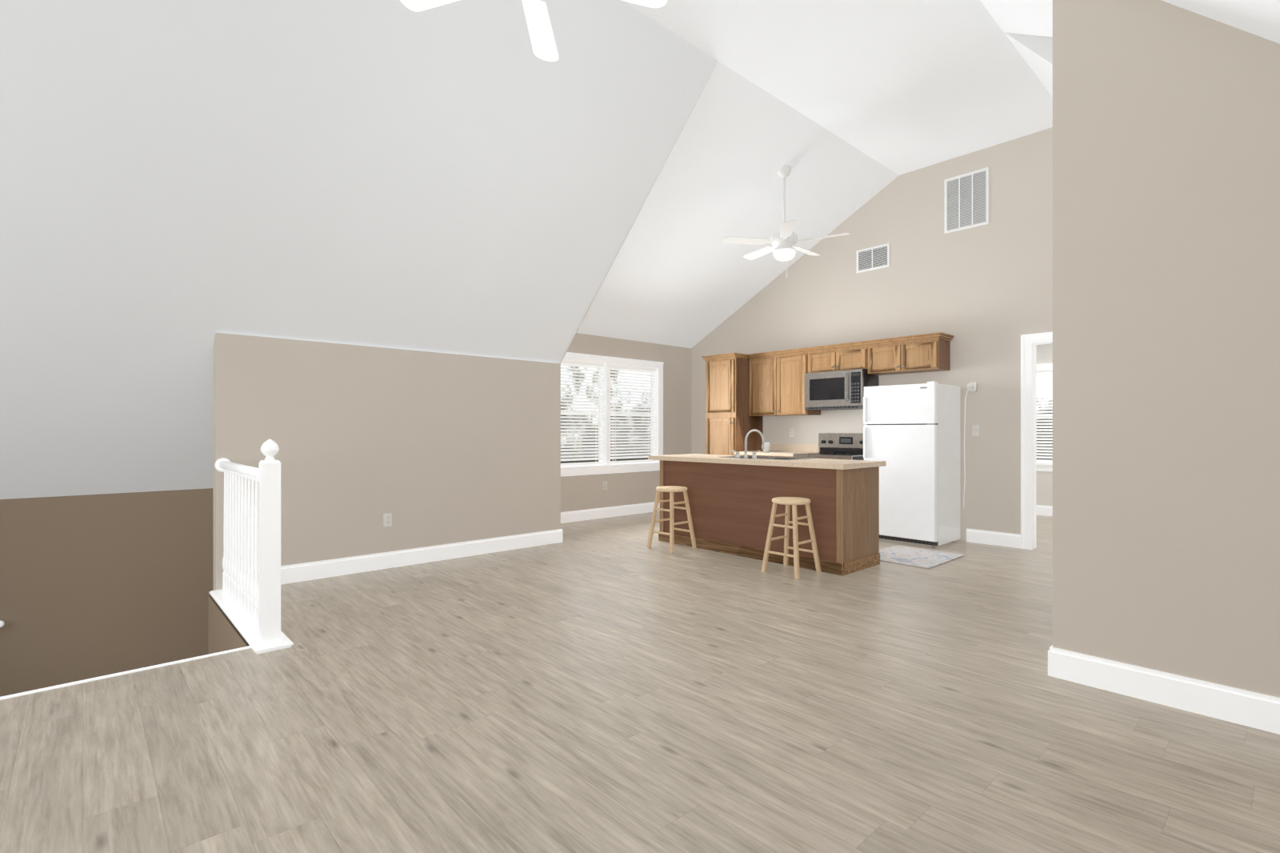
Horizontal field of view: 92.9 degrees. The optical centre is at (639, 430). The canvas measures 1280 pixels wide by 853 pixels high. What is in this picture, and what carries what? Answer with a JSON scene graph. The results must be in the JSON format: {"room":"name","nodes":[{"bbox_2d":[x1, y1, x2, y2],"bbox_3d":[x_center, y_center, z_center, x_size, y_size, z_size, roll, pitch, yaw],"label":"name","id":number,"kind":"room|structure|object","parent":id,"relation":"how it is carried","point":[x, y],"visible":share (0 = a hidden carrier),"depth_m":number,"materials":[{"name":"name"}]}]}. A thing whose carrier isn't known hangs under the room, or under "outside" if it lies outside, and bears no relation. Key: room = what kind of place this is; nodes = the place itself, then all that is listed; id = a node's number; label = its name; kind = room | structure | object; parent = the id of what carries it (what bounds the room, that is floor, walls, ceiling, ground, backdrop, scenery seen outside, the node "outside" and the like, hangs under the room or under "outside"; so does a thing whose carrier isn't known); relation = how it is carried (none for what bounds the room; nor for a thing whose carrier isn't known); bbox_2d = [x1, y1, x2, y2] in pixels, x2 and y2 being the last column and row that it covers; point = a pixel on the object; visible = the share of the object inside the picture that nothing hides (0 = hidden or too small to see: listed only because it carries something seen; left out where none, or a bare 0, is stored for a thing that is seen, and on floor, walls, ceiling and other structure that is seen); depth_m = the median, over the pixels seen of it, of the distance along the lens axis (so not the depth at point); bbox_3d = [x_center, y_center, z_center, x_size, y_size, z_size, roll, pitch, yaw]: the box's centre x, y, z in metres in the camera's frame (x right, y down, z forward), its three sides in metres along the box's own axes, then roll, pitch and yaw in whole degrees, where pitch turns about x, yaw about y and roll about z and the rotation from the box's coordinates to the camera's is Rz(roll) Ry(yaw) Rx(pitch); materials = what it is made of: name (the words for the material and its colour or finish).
{"room":"open-plan living room","nodes":[
{"label":"open-plan living room","id":0,"kind":"room"},
{"bbox_2d":[0,488,249,696],"bbox_3d":[-3.497,2.360,3.957,7.390,3.680,2.720,0,0,-43],"label":"wall","id":1,"kind":"structure","parent":0,"point":[92,586],"depth_m":4.95,"materials":[{"name":"beige paint"}]},
{"bbox_2d":[0,0,717,499],"bbox_3d":[-3.254,-1.235,3.692,7.390,3.510,3.440,0,0,-42],"label":"ceiling","id":2,"kind":"structure","parent":0,"point":[175,174],"depth_m":4.18,"materials":[{"name":"white paint"}]},
{"bbox_2d":[212,332,560,590],"bbox_3d":[-2.026,0.240,5.549,3.070,1.920,0.120,0,0,-43],"label":"wall","id":3,"kind":"structure","parent":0,"point":[458,448],"depth_m":5.30,"materials":[{"name":"beige paint"}]},
{"bbox_2d":[280,528,562,583],"bbox_3d":[-1.915,1.130,5.558,2.926,0.140,0.016,0,0,-43],"label":"baseboard","id":4,"kind":"structure","parent":3,"relation":"attached to","point":[294,573],"depth_m":5.43,"materials":[{"name":"white wood"}]},
{"bbox_2d":[560,332,691,511],"bbox_3d":[-0.443,-0.045,8.506,3.260,2.490,0.140,0,0,-43],"label":"wall","id":5,"kind":"structure","parent":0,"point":[578,492],"depth_m":8.85,"materials":[{"name":"beige paint"}]},
{"bbox_2d":[560,77,709,363],"bbox_3d":[-0.530,0.605,6.188,0.001,7.190,3.440,0,0,-43],"label":"dormer","id":6,"kind":"object","parent":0,"point":[709,78],"depth_m":5.97,"materials":[{"name":"white paint"}]},
{"bbox_2d":[0,511,1279,852],"bbox_3d":[0.370,1.200,4.333,13.600,0.001,7.390,0,0,-43],"label":"floor","id":7,"kind":"structure","parent":0,"point":[597,690],"depth_m":2.42,"materials":[{"name":"brown wood"}]},
{"bbox_2d":[0,645,251,699],"bbox_3d":[-2.996,1.278,2.596,2.290,0.164,0.035,0,0,-42],"label":"trim","id":8,"kind":"structure","parent":7,"relation":"attached to","point":[21,694],"depth_m":2.98,"materials":[{"name":"white paint"}]},
{"bbox_2d":[209,439,293,654],"bbox_3d":[-2.533,0.624,3.904,0.180,1.153,1.619,0,0,-42],"label":"stair railing","id":9,"kind":"object","parent":7,"relation":"on","point":[250,596],"visible":1,"depth_m":3.62,"materials":[{"name":"white paint"}]},
{"bbox_2d":[647,485,696,552],"bbox_3d":[0.324,0.890,6.211,0.362,0.620,0.362,0,0,-42],"label":"stool","id":10,"kind":"object","parent":7,"relation":"on","point":[671,489],"visible":1,"depth_m":6.18,"materials":[{"name":"brown wood"}]},
{"bbox_2d":[701,352,762,455],"bbox_3d":[1.292,0.080,8.539,0.650,2.240,0.585,0,0,-42],"label":"pantry cabinet","id":11,"kind":"object","parent":7,"relation":"on","point":[728,419],"visible":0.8,"depth_m":8.28,"materials":[{"name":"brown wood"}]},
{"bbox_2d":[648,428,886,575],"bbox_3d":[1.155,0.595,6.077,0.755,1.214,2.320,0,0,-42],"label":"kitchen island","id":12,"kind":"object","parent":7,"relation":"on","point":[730,497],"visible":0.98,"depth_m":5.57,"materials":[{"name":"brown wood"}]},
{"bbox_2d":[733,443,818,457],"bbox_3d":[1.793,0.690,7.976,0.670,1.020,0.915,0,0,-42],"label":"countertop","id":13,"kind":"structure","parent":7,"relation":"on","point":[776,450],"depth_m":8.02,"materials":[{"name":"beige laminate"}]},
{"bbox_2d":[760,496,821,579],"bbox_3d":[1.284,0.890,5.164,0.362,0.620,0.362,0,0,-42],"label":"stool","id":14,"kind":"object","parent":7,"relation":"on","point":[787,501],"visible":1,"depth_m":5.15,"materials":[{"name":"brown wood"}]},
{"bbox_2d":[793,432,863,459],"bbox_3d":[2.348,0.618,7.340,0.696,1.165,0.760,0,0,-42],"label":"range","id":15,"kind":"object","parent":7,"relation":"on","point":[832,446],"visible":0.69,"depth_m":7.49,"materials":[{"name":"silver metal"}]},
{"bbox_2d":[863,380,960,547],"bbox_3d":[2.950,0.351,6.623,0.680,1.698,0.780,0,0,-42],"label":"refrigerator","id":16,"kind":"object","parent":7,"relation":"on","point":[915,429],"visible":0.88,"depth_m":6.37,"materials":[{"name":"white metal"}]},
{"bbox_2d":[879,545,963,568],"bbox_3d":[2.581,1.194,5.783,0.820,0.010,0.660,0,0,-42],"label":"rug","id":17,"kind":"object","parent":7,"relation":"on","point":[898,554],"visible":0.76,"depth_m":5.74,"materials":[{"name":"white fabric"}]},
{"bbox_2d":[576,60,898,347],"bbox_3d":[0.719,-2.140,7.237,3.260,1.700,3.300,0,0,-43],"label":"ceiling","id":18,"kind":"structure","parent":0,"point":[674,279],"depth_m":6.84,"materials":[{"name":"white paint"}]},
{"bbox_2d":[722,165,850,277],"bbox_3d":[1.550,-2.179,6.433,1.231,1.158,1.274,0,0,-42],"label":"fan","id":19,"kind":"object","parent":18,"relation":"hanging from","point":[783,240],"visible":1,"depth_m":6.33,"materials":[{"name":"white plastic"}]},
{"bbox_2d":[623,0,1052,175],"bbox_3d":[-0.323,-2.990,2.905,10.650,0.001,1.680,0,0,-43],"label":"ceiling","id":20,"kind":"structure","parent":0,"point":[910,85],"depth_m":5.00,"materials":[{"name":"white paint"}]},
{"bbox_2d":[691,127,1052,549],"bbox_3d":[3.300,-0.895,6.923,0.120,4.190,7.250,0,0,-43],"label":"wall","id":21,"kind":"structure","parent":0,"point":[987,286],"depth_m":6.70,"materials":[{"name":"beige paint"}]},
{"bbox_2d":[747,332,954,415],"bbox_3d":[2.453,-0.620,7.477,0.368,0.840,2.540,0,0,-42],"label":"upper cabinet","id":22,"kind":"object","parent":21,"relation":"attached to","point":[777,378],"visible":0.98,"depth_m":7.44,"materials":[{"name":"brown wood"}]},
{"bbox_2d":[804,368,878,410],"bbox_3d":[2.443,-0.486,7.427,0.452,0.454,0.762,0,0,-42],"label":"microwave","id":23,"kind":"object","parent":22,"relation":"attached to","point":[838,390],"visible":0.99,"depth_m":7.26,"materials":[{"name":"silver metal"}]},
{"bbox_2d":[966,528,1020,547],"bbox_3d":[3.255,1.130,6.871,0.016,0.140,7.234,0,0,-43],"label":"baseboard","id":24,"kind":"structure","parent":21,"relation":"attached to","point":[978,536],"depth_m":6.37,"materials":[{"name":"white wood"}]},
{"bbox_2d":[1004,32,1052,63],"bbox_3d":[3.787,-0.895,3.179,4.220,4.190,3.470,0,0,-42],"label":"ceiling","id":25,"kind":"structure","parent":0,"point":[1042,46],"depth_m":4.52,"materials":[{"name":"white paint"}]},
{"bbox_2d":[400,0,667,61],"bbox_3d":[-0.494,-2.498,2.658,1.267,1.025,1.249,0,0,-42],"label":"fan","id":26,"kind":"object","parent":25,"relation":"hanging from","point":[544,46],"visible":1,"depth_m":3.00,"materials":[{"name":"white plastic"}]},
{"bbox_2d":[1036,343,1052,506],"bbox_3d":[5.164,-0.100,7.072,2.830,2.600,4.950,0,0,-42],"label":"wall","id":27,"kind":"structure","parent":0,"point":[1044,351],"depth_m":8.57,"materials":[{"name":"paint"}]},
{"bbox_2d":[1036,363,1052,471],"bbox_3d":[5.679,-0.182,8.663,0.180,1.515,1.220,0,0,-42],"label":"room window","id":28,"kind":"structure","parent":27,"relation":"in","point":[1042,370],"depth_m":8.60,"materials":[{"name":"white paint"}]},
{"bbox_2d":[1036,504,1052,515],"bbox_3d":[5.164,1.130,7.072,2.830,0.140,4.950,0,0,-42],"label":"baseboard","id":29,"kind":"structure","parent":27,"relation":"attached to","point":[1046,510],"depth_m":8.56,"materials":[{"name":"white paint"}]},
{"bbox_2d":[980,0,1279,96],"bbox_3d":[1.012,-1.855,1.449,10.650,2.270,2.270,0,0,-42],"label":"ceiling slope","id":30,"kind":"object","parent":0,"point":[1259,18],"visible":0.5,"depth_m":3.59,"materials":[{"name":"white paint"}]},
{"bbox_2d":[1052,0,1279,697],"bbox_3d":[2.598,-0.550,2.435,0.120,3.500,1.580,0,0,-43],"label":"wall","id":31,"kind":"structure","parent":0,"point":[1166,116],"depth_m":2.66,"materials":[{"name":"beige paint"}]},
{"label":"outside","id":32,"kind":"structure","parent":0,"visible":0},
{"bbox_2d":[560,363,650,463],"bbox_3d":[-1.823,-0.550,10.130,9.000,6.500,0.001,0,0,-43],"label":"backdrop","id":33,"kind":"structure","parent":32,"point":[637,458],"depth_m":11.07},
{"bbox_2d":[1036,373,1052,459],"bbox_3d":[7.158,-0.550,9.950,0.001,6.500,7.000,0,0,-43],"label":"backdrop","id":34,"kind":"structure","parent":32,"point":[1047,374],"depth_m":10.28,"materials":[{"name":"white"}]},
{"bbox_3d":[-0.718,-0.895,3.337,10.650,4.190,7.390,0,0,-43],"label":"wall","id":35,"kind":"structure","parent":0,"visible":0},
{"bbox_2d":[0,620,3,627],"bbox_3d":[-5.186,1.476,4.192,1.117,0.115,0.093,0,0,-42],"label":"handrail","id":36,"kind":"object","parent":35,"relation":"attached to","point":[2,622],"visible":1,"depth_m":4.53,"materials":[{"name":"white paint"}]},
{"bbox_2d":[383,512,391,527],"bbox_3d":[-2.200,0.780,5.302,0.072,0.116,0.008,0,0,-42],"label":"outlet","id":37,"kind":"object","parent":35,"relation":"attached to","point":[387,518],"visible":1,"depth_m":5.30,"materials":[{"name":"white plastic"}]},
{"bbox_2d":[603,481,607,489],"bbox_3d":[-0.481,0.760,8.370,0.072,0.116,0.008,0,0,-42],"label":"outlet","id":38,"kind":"object","parent":35,"relation":"attached to","point":[605,483],"visible":1,"depth_m":8.37,"materials":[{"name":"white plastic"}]},
{"bbox_2d":[560,501,659,523],"bbox_3d":[-0.024,1.130,8.049,3.260,0.140,1.099,0,0,-42],"label":"baseboard","id":39,"kind":"structure","parent":35,"relation":"attached to","point":[626,510],"depth_m":8.38,"materials":[{"name":"white wood"}]},
{"bbox_2d":[560,352,663,476],"bbox_3d":[-0.467,-0.212,8.443,2.140,1.615,0.180,0,0,-42],"label":"dormer window","id":40,"kind":"structure","parent":35,"relation":"in","point":[605,364],"depth_m":8.42,"materials":[{"name":"white paint"}]},
{"bbox_2d":[789,428,794,436],"bbox_3d":[2.046,0.030,8.195,0.008,0.116,0.072,0,0,-42],"label":"outlet","id":41,"kind":"object","parent":35,"relation":"attached to","point":[791,430],"visible":1,"depth_m":8.19,"materials":[{"name":"white plastic"}]},
{"bbox_2d":[856,243,889,273],"bbox_3d":[2.813,-2.080,7.352,0.018,0.280,0.420,0,0,-42],"label":"air vent","id":42,"kind":"object","parent":35,"relation":"in","point":[878,257],"visible":1,"depth_m":7.35,"materials":[{"name":"white metal"}]},
{"bbox_2d":[944,167,989,233],"bbox_3d":[3.526,-2.480,6.574,0.018,0.600,0.450,0,0,-42],"label":"air vent","id":43,"kind":"object","parent":35,"relation":"in","point":[966,196],"visible":1,"depth_m":6.56,"materials":[{"name":"white metal"}]},
{"bbox_2d":[963,381,977,507],"bbox_3d":[3.543,0.161,6.535,0.044,1.358,0.139,0,0,-42],"label":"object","id":44,"kind":"object","parent":35,"relation":"attached to","point":[972,387],"visible":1,"depth_m":6.55,"materials":[{"name":"white plastic"}]},
{"bbox_2d":[972,424,979,435],"bbox_3d":[3.590,0.000,6.504,0.016,0.116,0.072,0,0,-42],"label":"switch","id":45,"kind":"object","parent":35,"relation":"attached to","point":[975,428],"visible":1,"depth_m":6.51,"materials":[{"name":"white plastic"}]},
{"bbox_2d":[1020,332,1052,549],"bbox_3d":[4.269,0.115,5.865,0.172,2.170,1.000,0,0,-42],"label":"door frame","id":46,"kind":"structure","parent":35,"relation":"attached to","point":[1026,340],"depth_m":6.15,"materials":[{"name":"white paint"}]},
{"bbox_2d":[1048,644,1279,734],"bbox_3d":[2.592,1.130,2.441,0.152,0.140,1.596,0,0,-42],"label":"baseboard","id":47,"kind":"structure","parent":35,"relation":"attached to","point":[1258,710],"depth_m":2.64,"materials":[{"name":"white paint"}]}
]}

